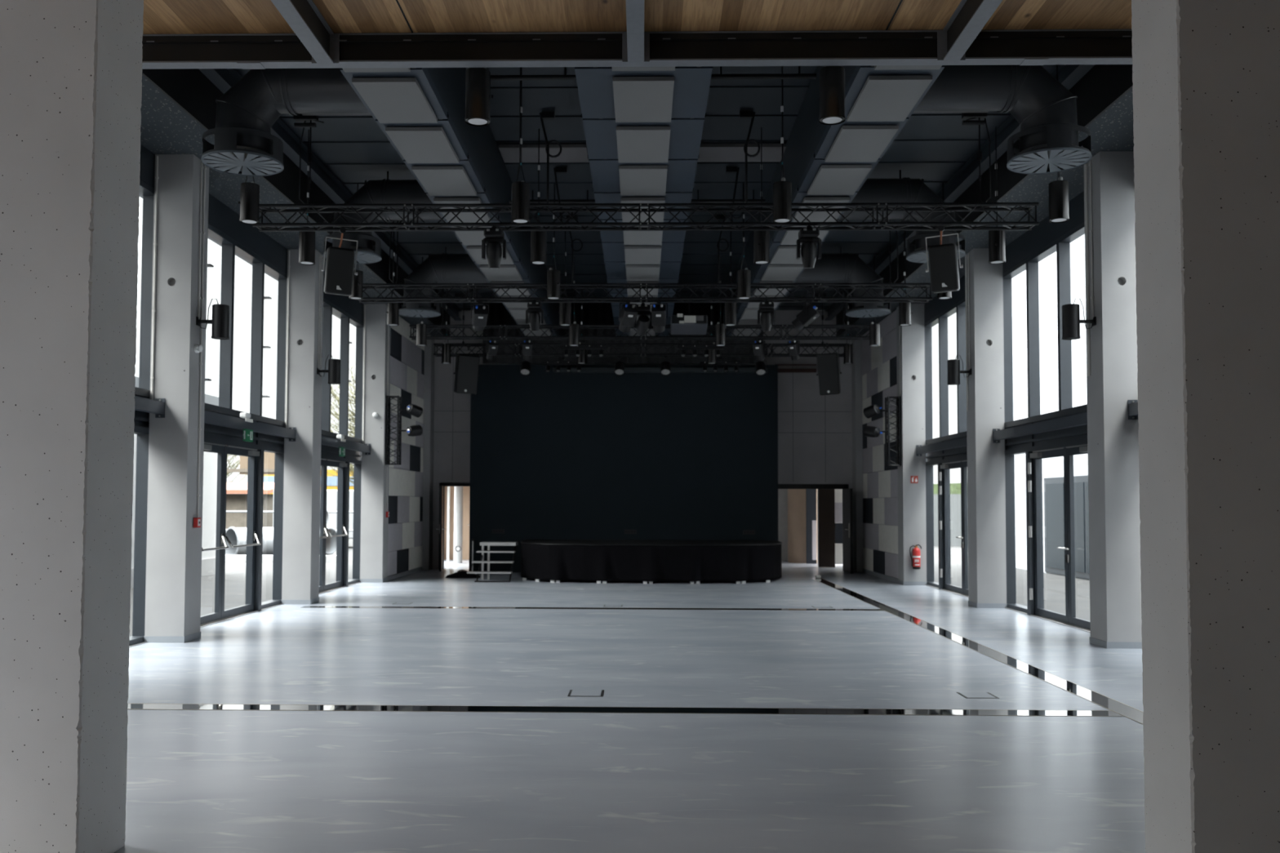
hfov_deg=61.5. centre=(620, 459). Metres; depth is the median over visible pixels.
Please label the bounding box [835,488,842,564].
cladding
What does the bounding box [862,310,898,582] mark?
cladding
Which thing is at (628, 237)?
ceiling panel
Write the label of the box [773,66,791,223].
pendant light
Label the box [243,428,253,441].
exit sign
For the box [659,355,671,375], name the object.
spotlight
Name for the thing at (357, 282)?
pendant light
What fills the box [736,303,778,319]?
ceiling panel
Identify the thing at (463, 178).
ceiling panel
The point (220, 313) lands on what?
wall spotlight
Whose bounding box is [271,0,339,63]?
joist
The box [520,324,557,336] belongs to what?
ceiling panel
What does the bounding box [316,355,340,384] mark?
wall spotlight
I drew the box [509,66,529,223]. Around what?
pendant light
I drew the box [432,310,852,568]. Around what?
wall
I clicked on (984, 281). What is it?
concrete column
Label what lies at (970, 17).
joist
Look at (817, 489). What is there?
post
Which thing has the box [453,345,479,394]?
loudspeaker
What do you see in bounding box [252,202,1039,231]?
lighting truss
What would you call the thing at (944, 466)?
door
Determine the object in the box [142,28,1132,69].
steel beam
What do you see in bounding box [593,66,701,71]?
ceiling panel
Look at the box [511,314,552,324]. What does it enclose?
ceiling panel
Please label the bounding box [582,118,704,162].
ceiling panel
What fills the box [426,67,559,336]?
ceiling beam
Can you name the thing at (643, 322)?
light
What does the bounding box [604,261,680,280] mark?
ceiling panel
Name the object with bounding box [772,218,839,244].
ceiling panel
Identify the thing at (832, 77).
pendant light
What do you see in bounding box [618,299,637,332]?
spotlight
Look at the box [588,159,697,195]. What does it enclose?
ceiling panel
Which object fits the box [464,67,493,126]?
pendant light
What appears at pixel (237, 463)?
bare tree
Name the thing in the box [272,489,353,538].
delivery van
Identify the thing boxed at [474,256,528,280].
ceiling panel
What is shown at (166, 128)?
ceiling
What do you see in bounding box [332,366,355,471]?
bare tree
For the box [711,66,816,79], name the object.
ceiling pipe
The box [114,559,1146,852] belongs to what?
floor
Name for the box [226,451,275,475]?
building
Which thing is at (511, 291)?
ceiling panel
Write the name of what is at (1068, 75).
steel beam
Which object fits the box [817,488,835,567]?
room door
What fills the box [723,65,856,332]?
ceiling beam
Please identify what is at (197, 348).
smoke detector
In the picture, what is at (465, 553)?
wall
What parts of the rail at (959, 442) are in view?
plate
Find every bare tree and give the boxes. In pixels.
[216,391,262,482]
[327,363,355,484]
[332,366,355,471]
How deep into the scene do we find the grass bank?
51.68 m
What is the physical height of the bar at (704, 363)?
0.343 m
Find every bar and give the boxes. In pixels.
[542,356,584,372]
[560,339,607,356]
[677,339,724,356]
[699,356,742,372]
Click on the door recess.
(811, 494)
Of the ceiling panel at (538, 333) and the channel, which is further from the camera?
the ceiling panel at (538, 333)
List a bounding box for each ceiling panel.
[339,67,448,123]
[342,67,416,71]
[375,111,469,163]
[403,152,485,195]
[426,186,499,222]
[444,213,511,244]
[460,236,520,264]
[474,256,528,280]
[485,274,536,295]
[495,288,542,307]
[504,303,548,319]
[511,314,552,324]
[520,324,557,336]
[574,66,712,122]
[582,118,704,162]
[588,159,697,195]
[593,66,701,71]
[594,191,692,222]
[598,218,688,244]
[601,241,684,264]
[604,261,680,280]
[607,278,678,295]
[609,293,675,307]
[611,305,674,319]
[613,316,671,324]
[614,328,670,336]
[725,328,762,336]
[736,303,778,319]
[736,316,760,324]
[740,293,787,307]
[751,273,797,295]
[754,261,804,280]
[769,236,822,264]
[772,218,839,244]
[791,185,857,222]
[796,151,880,195]
[813,117,908,162]
[844,65,944,121]
[871,65,942,69]
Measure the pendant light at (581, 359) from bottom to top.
1.746 m
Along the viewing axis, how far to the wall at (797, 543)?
30.25 m
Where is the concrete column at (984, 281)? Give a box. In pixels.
[964,248,1007,608]
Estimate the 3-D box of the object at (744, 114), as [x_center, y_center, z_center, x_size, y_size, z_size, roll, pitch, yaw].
[1.590,-3.704,13.216,0.253,1.146,0.080,0,-2,1]
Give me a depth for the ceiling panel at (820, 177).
12.43 m
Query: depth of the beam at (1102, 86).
14.14 m
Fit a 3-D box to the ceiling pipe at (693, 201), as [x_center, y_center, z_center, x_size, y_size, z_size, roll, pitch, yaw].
[1.611,-4.038,16.533,1.220,0.203,0.056,0,-2,1]
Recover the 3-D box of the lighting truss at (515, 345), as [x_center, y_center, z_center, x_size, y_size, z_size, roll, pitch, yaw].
[0.499,-2.497,24.657,9.573,0.277,0.295,0,-2,1]
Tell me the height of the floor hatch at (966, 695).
0.002 m
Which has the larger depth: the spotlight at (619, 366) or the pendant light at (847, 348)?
the spotlight at (619, 366)
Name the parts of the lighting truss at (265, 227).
joint frame, joint frame, joint frame, joint frame, joint frame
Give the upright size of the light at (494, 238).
0.518 m
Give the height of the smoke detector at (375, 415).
0.110 m
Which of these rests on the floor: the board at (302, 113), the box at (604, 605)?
the box at (604, 605)
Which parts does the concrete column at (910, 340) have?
skirting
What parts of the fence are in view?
rail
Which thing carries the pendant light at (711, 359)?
hanging from the ceiling at (931, 147)
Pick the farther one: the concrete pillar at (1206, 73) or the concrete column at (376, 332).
the concrete column at (376, 332)
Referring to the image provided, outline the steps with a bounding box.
[466,541,518,582]
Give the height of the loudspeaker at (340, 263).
0.835 m
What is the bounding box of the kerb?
[225,555,336,562]
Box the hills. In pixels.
[933,483,960,484]
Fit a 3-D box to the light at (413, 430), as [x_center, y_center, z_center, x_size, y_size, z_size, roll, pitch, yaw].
[-4.400,-0.602,22.550,0.460,0.253,0.246,2,-3,-40]
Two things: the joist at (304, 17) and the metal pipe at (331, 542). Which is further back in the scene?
the metal pipe at (331, 542)
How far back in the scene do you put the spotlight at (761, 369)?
24.41 m
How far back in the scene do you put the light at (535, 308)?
17.80 m
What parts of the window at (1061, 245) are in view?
transom panel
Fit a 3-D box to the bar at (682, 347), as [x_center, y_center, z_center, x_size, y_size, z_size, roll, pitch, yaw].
[1.649,-2.283,22.168,0.960,0.343,0.138,0,-2,1]
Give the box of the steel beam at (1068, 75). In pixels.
[824,64,1094,320]
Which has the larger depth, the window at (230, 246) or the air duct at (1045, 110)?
the window at (230, 246)
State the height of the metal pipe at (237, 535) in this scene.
0.960 m
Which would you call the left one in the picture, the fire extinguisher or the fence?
the fence
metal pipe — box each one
[225,526,273,555]
[319,527,337,555]
[326,509,328,523]
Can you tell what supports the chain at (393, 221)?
hanging from the ceiling at (931, 147)
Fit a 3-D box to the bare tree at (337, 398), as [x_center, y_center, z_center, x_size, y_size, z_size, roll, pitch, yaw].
[-12.240,-0.628,50.970,6.400,8.762,5.898,0,-2,1]
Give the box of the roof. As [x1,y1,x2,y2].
[139,193,340,319]
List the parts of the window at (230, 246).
transom panel, frame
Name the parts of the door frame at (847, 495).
frame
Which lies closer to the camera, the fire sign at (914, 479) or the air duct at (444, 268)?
the air duct at (444, 268)
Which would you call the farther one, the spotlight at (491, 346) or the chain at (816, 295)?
the chain at (816, 295)
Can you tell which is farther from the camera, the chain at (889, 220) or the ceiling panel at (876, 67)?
the chain at (889, 220)
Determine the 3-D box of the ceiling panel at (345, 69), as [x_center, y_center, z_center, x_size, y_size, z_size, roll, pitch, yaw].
[-2.125,-3.479,8.852,0.754,0.140,1.262,0,-2,1]
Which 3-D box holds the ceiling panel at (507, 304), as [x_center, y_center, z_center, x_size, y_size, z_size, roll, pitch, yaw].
[-1.899,-3.008,20.198,0.754,0.140,1.262,0,-2,1]
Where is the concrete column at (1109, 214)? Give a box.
[1083,151,1142,648]
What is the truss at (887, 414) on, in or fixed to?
attached to the concrete column at (910, 340)
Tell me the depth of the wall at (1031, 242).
16.26 m
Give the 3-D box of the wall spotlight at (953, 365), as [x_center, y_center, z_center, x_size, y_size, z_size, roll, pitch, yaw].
[5.533,-1.459,17.579,0.378,0.480,0.204,0,-2,1]
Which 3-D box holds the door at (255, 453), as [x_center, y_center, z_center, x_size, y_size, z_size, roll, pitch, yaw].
[-5.582,0.997,15.197,0.246,2.528,4.818,0,-2,1]
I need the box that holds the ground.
[128,538,1089,636]
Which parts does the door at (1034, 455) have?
lever handle, lever handle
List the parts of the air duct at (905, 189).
diffuser plate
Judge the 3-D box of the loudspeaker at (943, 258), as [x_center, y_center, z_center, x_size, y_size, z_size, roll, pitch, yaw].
[3.925,-2.417,13.051,0.435,0.815,0.383,-1,-3,21]
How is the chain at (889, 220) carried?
hanging from the ceiling at (931, 147)
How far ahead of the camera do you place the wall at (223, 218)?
15.91 m
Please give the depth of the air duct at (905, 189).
15.25 m
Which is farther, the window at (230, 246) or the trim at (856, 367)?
the trim at (856, 367)
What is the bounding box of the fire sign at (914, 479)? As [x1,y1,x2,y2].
[910,475,918,483]
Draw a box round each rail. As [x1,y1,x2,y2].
[134,395,165,417]
[320,435,370,454]
[915,436,967,456]
[992,412,1087,443]
[1127,400,1137,419]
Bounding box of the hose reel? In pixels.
[454,546,461,551]
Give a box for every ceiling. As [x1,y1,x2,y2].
[140,75,445,336]
[142,0,1132,34]
[235,64,1056,310]
[840,88,1133,336]
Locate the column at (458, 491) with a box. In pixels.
[453,486,462,563]
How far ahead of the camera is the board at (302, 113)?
13.26 m
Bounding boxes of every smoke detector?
[194,343,202,352]
[372,412,377,417]
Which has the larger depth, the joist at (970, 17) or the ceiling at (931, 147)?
the ceiling at (931, 147)
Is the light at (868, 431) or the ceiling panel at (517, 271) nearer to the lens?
the ceiling panel at (517, 271)
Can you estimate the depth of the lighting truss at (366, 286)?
17.93 m
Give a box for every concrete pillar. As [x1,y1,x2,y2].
[0,0,143,852]
[1131,0,1279,852]
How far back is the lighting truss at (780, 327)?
22.09 m
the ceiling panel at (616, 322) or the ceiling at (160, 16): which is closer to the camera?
the ceiling at (160, 16)
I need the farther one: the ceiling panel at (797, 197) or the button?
the ceiling panel at (797, 197)
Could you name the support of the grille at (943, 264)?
attached to the loudspeaker at (943, 258)
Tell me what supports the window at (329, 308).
in the wall at (223, 218)
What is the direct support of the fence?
on the ground
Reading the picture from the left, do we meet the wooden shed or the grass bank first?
the wooden shed
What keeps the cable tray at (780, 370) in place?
attached to the wall at (811, 451)
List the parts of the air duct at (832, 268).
diffuser plate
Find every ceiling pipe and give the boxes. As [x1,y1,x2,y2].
[486,66,576,80]
[529,190,595,203]
[690,189,765,203]
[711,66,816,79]
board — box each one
[302,113,371,115]
[498,143,588,162]
[697,143,786,161]
[913,111,988,112]
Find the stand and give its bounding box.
[468,538,477,571]
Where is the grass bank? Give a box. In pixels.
[933,484,960,493]
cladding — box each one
[387,316,424,580]
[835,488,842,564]
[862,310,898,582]
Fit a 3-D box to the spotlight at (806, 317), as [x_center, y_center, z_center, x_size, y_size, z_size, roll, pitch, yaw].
[3.050,-2.377,17.789,0.449,0.507,0.294,-1,-3,22]
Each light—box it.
[237,168,259,224]
[298,128,315,265]
[348,183,363,299]
[386,226,399,325]
[399,404,422,417]
[399,424,422,436]
[416,257,426,346]
[441,285,450,364]
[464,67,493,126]
[481,226,506,268]
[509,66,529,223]
[525,299,543,330]
[530,128,546,264]
[546,183,560,299]
[558,226,571,325]
[568,256,579,346]
[577,288,586,364]
[633,302,653,335]
[706,288,716,364]
[715,256,725,346]
[724,231,737,325]
[736,182,751,299]
[753,127,769,264]
[757,299,775,331]
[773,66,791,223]
[796,225,821,268]
[818,65,845,124]
[843,288,853,364]
[863,404,887,418]
[863,426,887,437]
[869,256,879,346]
[898,225,912,325]
[937,182,951,299]
[988,126,1005,264]
[1048,64,1069,222]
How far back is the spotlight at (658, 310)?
17.76 m
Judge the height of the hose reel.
0.170 m
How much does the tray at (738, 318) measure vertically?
0.090 m
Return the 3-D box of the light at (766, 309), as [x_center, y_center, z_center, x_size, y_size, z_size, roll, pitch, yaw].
[2.412,-2.373,17.786,0.290,0.519,0.206,0,-2,1]
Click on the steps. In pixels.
(483, 544)
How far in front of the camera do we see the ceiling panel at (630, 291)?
18.91 m
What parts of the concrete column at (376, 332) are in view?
skirting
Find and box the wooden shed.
[226,482,274,528]
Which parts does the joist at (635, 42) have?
mounting plate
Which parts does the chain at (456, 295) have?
chain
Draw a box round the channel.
[300,605,883,610]
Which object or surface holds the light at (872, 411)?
attached to the truss at (887, 414)
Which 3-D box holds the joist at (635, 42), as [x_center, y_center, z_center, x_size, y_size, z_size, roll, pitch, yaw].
[0.009,-3.393,2.752,0.210,0.238,11.018,0,-2,1]
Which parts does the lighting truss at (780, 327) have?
joint frame, joint frame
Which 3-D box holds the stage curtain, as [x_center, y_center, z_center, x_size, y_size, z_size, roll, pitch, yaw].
[0.076,0.236,25.866,7.344,4.970,0.500,0,-2,1]
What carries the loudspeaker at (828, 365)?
hanging from the lighting truss at (515, 345)
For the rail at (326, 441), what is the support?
attached to the concrete column at (376, 332)
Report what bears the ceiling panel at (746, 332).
attached to the ceiling beam at (806, 132)
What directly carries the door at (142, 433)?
in the wall at (223, 218)
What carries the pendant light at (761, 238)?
hanging from the ceiling at (931, 147)
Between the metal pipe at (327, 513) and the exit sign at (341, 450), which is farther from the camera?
the metal pipe at (327, 513)
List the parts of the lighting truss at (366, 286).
joint frame, joint frame, joint frame, joint frame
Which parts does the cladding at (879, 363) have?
panel, panel, panel, panel, panel, panel, panel, panel, panel, panel, panel, panel, panel, panel, panel, panel, panel, panel, skirting, panel, panel, panel, panel, panel, panel, panel, panel, panel, panel, panel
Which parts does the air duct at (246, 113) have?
diffuser plate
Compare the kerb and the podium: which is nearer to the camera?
the podium
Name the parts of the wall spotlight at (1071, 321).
arm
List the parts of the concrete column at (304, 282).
skirting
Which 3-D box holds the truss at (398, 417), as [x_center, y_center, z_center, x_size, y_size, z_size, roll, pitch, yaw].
[-4.768,-0.602,22.591,0.278,1.452,0.280,0,-2,1]
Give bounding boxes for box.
[393,602,413,604]
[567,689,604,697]
[603,604,622,606]
[811,605,833,608]
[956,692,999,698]
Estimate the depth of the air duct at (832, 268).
19.89 m
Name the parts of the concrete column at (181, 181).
skirting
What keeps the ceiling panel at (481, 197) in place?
attached to the ceiling beam at (480, 143)
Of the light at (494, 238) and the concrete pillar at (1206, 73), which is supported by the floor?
the concrete pillar at (1206, 73)
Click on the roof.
(140, 195)
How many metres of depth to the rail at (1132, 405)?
12.45 m
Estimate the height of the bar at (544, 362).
0.343 m
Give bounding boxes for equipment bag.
[445,569,480,578]
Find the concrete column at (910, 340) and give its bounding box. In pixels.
[896,303,927,585]
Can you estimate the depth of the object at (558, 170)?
15.43 m
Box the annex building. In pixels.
[130,376,218,587]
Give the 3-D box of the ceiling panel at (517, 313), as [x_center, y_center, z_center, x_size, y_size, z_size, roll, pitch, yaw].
[-1.874,-2.956,21.458,0.754,0.140,1.262,0,-2,1]
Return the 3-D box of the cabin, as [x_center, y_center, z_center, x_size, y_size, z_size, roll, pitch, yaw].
[-15.865,2.299,57.280,6.840,3.400,2.440,0,-2,1]
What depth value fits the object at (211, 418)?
15.44 m
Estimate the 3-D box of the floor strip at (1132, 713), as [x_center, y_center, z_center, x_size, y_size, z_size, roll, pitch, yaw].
[4.197,2.312,15.637,0.230,0.003,16.800,0,-2,1]
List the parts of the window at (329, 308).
transom panel, frame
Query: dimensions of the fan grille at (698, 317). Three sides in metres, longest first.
0.140 x 0.105 x 0.006 m
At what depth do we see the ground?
21.88 m
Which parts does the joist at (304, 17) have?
mounting plate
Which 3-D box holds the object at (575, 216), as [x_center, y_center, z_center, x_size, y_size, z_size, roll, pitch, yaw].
[-0.772,-3.514,18.000,0.286,1.146,0.080,0,-2,1]
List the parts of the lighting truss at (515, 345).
joint frame, joint frame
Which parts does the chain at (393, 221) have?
chain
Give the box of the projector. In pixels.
[670,302,707,334]
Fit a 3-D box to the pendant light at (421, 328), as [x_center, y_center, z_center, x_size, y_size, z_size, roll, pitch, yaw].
[-3.893,-3.096,21.085,0.208,1.746,0.222,0,-2,16]
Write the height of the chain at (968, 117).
1.170 m
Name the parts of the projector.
connector plate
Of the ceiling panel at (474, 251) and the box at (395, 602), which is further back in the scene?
the box at (395, 602)
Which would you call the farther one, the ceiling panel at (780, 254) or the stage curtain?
the stage curtain
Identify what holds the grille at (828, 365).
attached to the loudspeaker at (828, 365)
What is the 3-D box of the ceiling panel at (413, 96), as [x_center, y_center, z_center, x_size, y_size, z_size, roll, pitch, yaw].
[-2.100,-3.426,10.112,0.754,0.140,1.262,0,-2,1]
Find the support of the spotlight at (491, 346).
hanging from the lighting truss at (780, 327)
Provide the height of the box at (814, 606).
0.002 m
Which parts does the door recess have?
panel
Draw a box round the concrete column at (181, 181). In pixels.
[143,154,208,643]
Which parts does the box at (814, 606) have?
lid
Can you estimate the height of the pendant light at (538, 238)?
1.746 m
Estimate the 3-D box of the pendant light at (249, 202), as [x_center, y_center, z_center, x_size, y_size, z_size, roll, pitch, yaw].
[-4.084,-3.479,11.855,0.222,1.746,0.208,1,-3,-25]
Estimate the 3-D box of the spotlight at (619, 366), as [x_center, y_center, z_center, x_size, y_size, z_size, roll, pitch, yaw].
[-0.024,-2.133,24.529,0.264,0.458,0.322,0,-2,1]
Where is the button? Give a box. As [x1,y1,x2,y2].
[193,517,200,527]
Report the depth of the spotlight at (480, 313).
17.81 m
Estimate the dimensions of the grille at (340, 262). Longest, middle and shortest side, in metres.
0.515 x 0.296 x 0.007 m
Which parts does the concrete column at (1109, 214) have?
skirting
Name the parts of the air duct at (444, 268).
diffuser plate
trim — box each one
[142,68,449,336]
[395,0,902,32]
[421,335,435,570]
[434,346,851,482]
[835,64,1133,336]
[851,335,864,572]
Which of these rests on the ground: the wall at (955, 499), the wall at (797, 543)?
the wall at (955, 499)
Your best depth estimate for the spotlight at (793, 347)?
21.84 m
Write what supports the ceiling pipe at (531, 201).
attached to the ceiling at (931, 147)
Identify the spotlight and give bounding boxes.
[195,298,229,339]
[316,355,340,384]
[471,299,488,331]
[485,337,498,359]
[520,360,531,375]
[521,337,533,359]
[613,355,625,375]
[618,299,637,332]
[649,299,667,333]
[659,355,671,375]
[752,337,765,359]
[754,360,766,375]
[786,337,799,360]
[791,299,819,330]
[947,355,971,385]
[1062,297,1096,340]
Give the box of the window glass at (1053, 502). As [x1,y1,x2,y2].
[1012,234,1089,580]
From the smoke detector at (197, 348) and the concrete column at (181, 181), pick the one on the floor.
the concrete column at (181, 181)
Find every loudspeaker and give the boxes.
[320,226,358,295]
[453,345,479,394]
[816,342,841,395]
[925,225,963,293]
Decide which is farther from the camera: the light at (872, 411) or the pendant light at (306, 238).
the light at (872, 411)
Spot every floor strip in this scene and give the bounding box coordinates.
[127,703,1124,716]
[811,577,1143,724]
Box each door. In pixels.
[128,425,149,648]
[200,436,284,627]
[319,454,361,594]
[435,483,470,571]
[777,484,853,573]
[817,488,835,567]
[924,456,968,597]
[1004,438,1090,632]
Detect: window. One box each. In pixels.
[133,178,154,427]
[147,223,287,448]
[282,297,363,460]
[924,297,1006,462]
[1003,222,1087,449]
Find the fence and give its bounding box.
[226,511,353,531]
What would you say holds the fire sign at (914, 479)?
attached to the concrete column at (910, 340)
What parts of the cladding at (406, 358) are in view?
panel, panel, panel, panel, panel, panel, panel, panel, panel, panel, panel, panel, skirting, panel, panel, panel, panel, panel, panel, panel, panel, panel, panel, panel, panel, panel, panel, panel, panel, panel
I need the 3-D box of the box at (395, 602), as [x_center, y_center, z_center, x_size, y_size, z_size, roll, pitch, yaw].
[-3.574,2.369,17.640,0.284,0.002,0.282,0,-2,1]
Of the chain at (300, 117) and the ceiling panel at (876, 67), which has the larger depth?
the chain at (300, 117)
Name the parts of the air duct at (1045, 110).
diffuser plate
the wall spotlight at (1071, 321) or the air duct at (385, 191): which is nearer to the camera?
the wall spotlight at (1071, 321)
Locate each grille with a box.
[325,248,354,293]
[456,355,479,393]
[696,315,703,320]
[817,354,839,395]
[928,245,957,291]
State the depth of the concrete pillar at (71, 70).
4.85 m
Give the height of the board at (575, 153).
0.046 m
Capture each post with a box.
[446,486,449,563]
[817,488,817,564]
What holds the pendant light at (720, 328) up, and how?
hanging from the ceiling at (931, 147)
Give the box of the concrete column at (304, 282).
[280,248,324,604]
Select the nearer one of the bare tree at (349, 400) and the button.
the button
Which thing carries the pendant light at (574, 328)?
hanging from the ceiling at (931, 147)
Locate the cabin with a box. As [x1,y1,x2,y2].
[263,469,353,493]
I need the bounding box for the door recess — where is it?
[805,488,816,564]
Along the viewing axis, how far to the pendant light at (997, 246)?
13.61 m
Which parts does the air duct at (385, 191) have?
diffuser plate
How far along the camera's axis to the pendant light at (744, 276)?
16.05 m
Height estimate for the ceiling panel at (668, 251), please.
0.140 m
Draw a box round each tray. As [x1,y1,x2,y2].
[736,316,741,323]
[774,364,816,373]
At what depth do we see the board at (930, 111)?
13.11 m
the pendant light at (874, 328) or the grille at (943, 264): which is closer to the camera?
the grille at (943, 264)
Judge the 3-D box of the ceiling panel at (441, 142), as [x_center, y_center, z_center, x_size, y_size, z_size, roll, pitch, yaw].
[-2.075,-3.374,11.373,0.754,0.140,1.262,0,-2,1]
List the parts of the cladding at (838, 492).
panel, panel, panel, panel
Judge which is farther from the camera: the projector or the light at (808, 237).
the projector
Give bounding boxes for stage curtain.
[469,364,777,573]
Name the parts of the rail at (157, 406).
plate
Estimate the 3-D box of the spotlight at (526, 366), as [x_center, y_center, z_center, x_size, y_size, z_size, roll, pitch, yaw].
[-2.174,-2.138,24.572,0.264,0.458,0.322,0,-2,1]
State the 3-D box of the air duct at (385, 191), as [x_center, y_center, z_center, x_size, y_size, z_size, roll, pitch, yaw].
[-3.329,-3.560,15.650,1.950,1.266,0.820,0,-2,1]
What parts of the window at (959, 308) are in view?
frame, transom panel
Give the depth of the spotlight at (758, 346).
21.86 m
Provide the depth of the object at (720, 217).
17.93 m
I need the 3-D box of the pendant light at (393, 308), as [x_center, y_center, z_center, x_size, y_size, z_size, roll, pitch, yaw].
[-3.947,-3.196,18.675,0.208,1.746,0.222,-2,-3,42]
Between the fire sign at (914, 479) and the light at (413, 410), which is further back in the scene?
the light at (413, 410)
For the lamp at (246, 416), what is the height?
0.125 m
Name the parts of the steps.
leg, leg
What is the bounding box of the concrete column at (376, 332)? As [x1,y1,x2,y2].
[359,303,391,582]
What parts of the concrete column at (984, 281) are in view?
skirting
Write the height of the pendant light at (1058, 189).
1.746 m
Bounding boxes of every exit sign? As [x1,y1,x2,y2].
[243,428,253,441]
[338,446,345,456]
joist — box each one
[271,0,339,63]
[622,0,649,62]
[937,0,1002,60]
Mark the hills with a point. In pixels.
(950, 483)
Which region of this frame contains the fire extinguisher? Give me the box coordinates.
[909,544,921,569]
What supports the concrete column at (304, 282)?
on the floor
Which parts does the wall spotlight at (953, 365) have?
arm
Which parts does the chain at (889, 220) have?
chain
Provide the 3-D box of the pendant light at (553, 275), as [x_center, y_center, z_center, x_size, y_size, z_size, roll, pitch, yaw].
[-0.999,-3.289,16.199,0.222,1.746,0.208,-2,-3,40]
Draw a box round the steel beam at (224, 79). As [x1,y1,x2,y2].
[198,68,461,320]
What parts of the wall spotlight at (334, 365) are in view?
arm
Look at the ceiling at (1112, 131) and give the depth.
14.27 m
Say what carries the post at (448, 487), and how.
on the floor
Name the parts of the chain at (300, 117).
chain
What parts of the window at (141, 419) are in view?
transom panel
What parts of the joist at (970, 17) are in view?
mounting plate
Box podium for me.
[520,539,782,583]
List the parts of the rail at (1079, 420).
plate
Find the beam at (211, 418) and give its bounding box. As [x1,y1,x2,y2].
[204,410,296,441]
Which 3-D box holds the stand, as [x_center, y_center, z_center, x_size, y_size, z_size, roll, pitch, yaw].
[-3.412,2.260,24.876,0.288,0.820,0.281,0,-2,1]
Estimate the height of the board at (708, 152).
0.046 m
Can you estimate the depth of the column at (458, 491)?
29.55 m
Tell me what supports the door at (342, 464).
in the wall at (223, 218)
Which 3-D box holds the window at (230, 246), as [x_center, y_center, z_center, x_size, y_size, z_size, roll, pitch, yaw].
[-5.692,-1.701,15.311,0.331,2.868,4.818,0,-2,1]
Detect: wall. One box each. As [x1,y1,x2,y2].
[139,144,363,460]
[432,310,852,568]
[444,486,470,559]
[777,488,787,560]
[787,488,817,563]
[924,191,1084,462]
[933,493,968,546]
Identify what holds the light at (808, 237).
hanging from the lighting truss at (265, 227)
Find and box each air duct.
[201,67,369,176]
[323,171,444,263]
[399,247,488,317]
[795,246,890,317]
[839,169,965,263]
[913,64,1091,173]
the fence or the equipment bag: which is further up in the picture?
the fence
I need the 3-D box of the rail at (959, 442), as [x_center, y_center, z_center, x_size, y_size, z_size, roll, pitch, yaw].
[6.101,-0.263,19.964,0.110,0.230,4.361,0,-2,1]
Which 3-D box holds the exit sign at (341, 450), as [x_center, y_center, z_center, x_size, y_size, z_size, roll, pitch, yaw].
[-5.198,-0.137,20.080,0.042,0.170,0.281,0,-2,1]
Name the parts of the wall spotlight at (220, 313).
arm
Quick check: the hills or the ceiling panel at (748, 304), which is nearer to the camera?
the ceiling panel at (748, 304)
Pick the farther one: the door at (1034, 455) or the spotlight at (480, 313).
the spotlight at (480, 313)
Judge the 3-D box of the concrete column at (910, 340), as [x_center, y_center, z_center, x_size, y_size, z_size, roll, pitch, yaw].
[6.041,-0.307,22.390,0.503,5.807,0.483,0,-2,1]
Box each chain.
[293,113,324,204]
[386,220,407,283]
[454,293,466,343]
[813,293,826,343]
[878,218,897,283]
[961,112,991,202]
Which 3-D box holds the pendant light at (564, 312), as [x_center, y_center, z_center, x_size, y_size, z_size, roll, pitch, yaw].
[-0.961,-3.188,18.616,0.208,1.746,0.222,-2,-3,42]
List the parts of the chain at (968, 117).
chain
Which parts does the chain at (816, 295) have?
chain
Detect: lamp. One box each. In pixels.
[240,412,253,422]
[336,434,345,441]
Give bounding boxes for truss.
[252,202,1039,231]
[355,283,932,302]
[385,395,401,465]
[408,324,869,340]
[433,342,853,356]
[884,395,901,466]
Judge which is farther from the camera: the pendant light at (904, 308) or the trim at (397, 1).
the pendant light at (904, 308)
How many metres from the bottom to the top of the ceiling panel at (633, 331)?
0.140 m
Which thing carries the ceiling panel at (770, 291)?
attached to the ceiling beam at (806, 132)
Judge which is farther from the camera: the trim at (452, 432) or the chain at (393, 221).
the trim at (452, 432)
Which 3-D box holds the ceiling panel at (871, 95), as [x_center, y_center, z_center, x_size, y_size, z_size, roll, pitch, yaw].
[2.474,-3.415,10.021,0.754,0.140,1.262,0,-2,1]
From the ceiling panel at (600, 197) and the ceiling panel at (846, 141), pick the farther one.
the ceiling panel at (600, 197)
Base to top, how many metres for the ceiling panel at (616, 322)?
0.140 m
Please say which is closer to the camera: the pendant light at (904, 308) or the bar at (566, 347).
the pendant light at (904, 308)

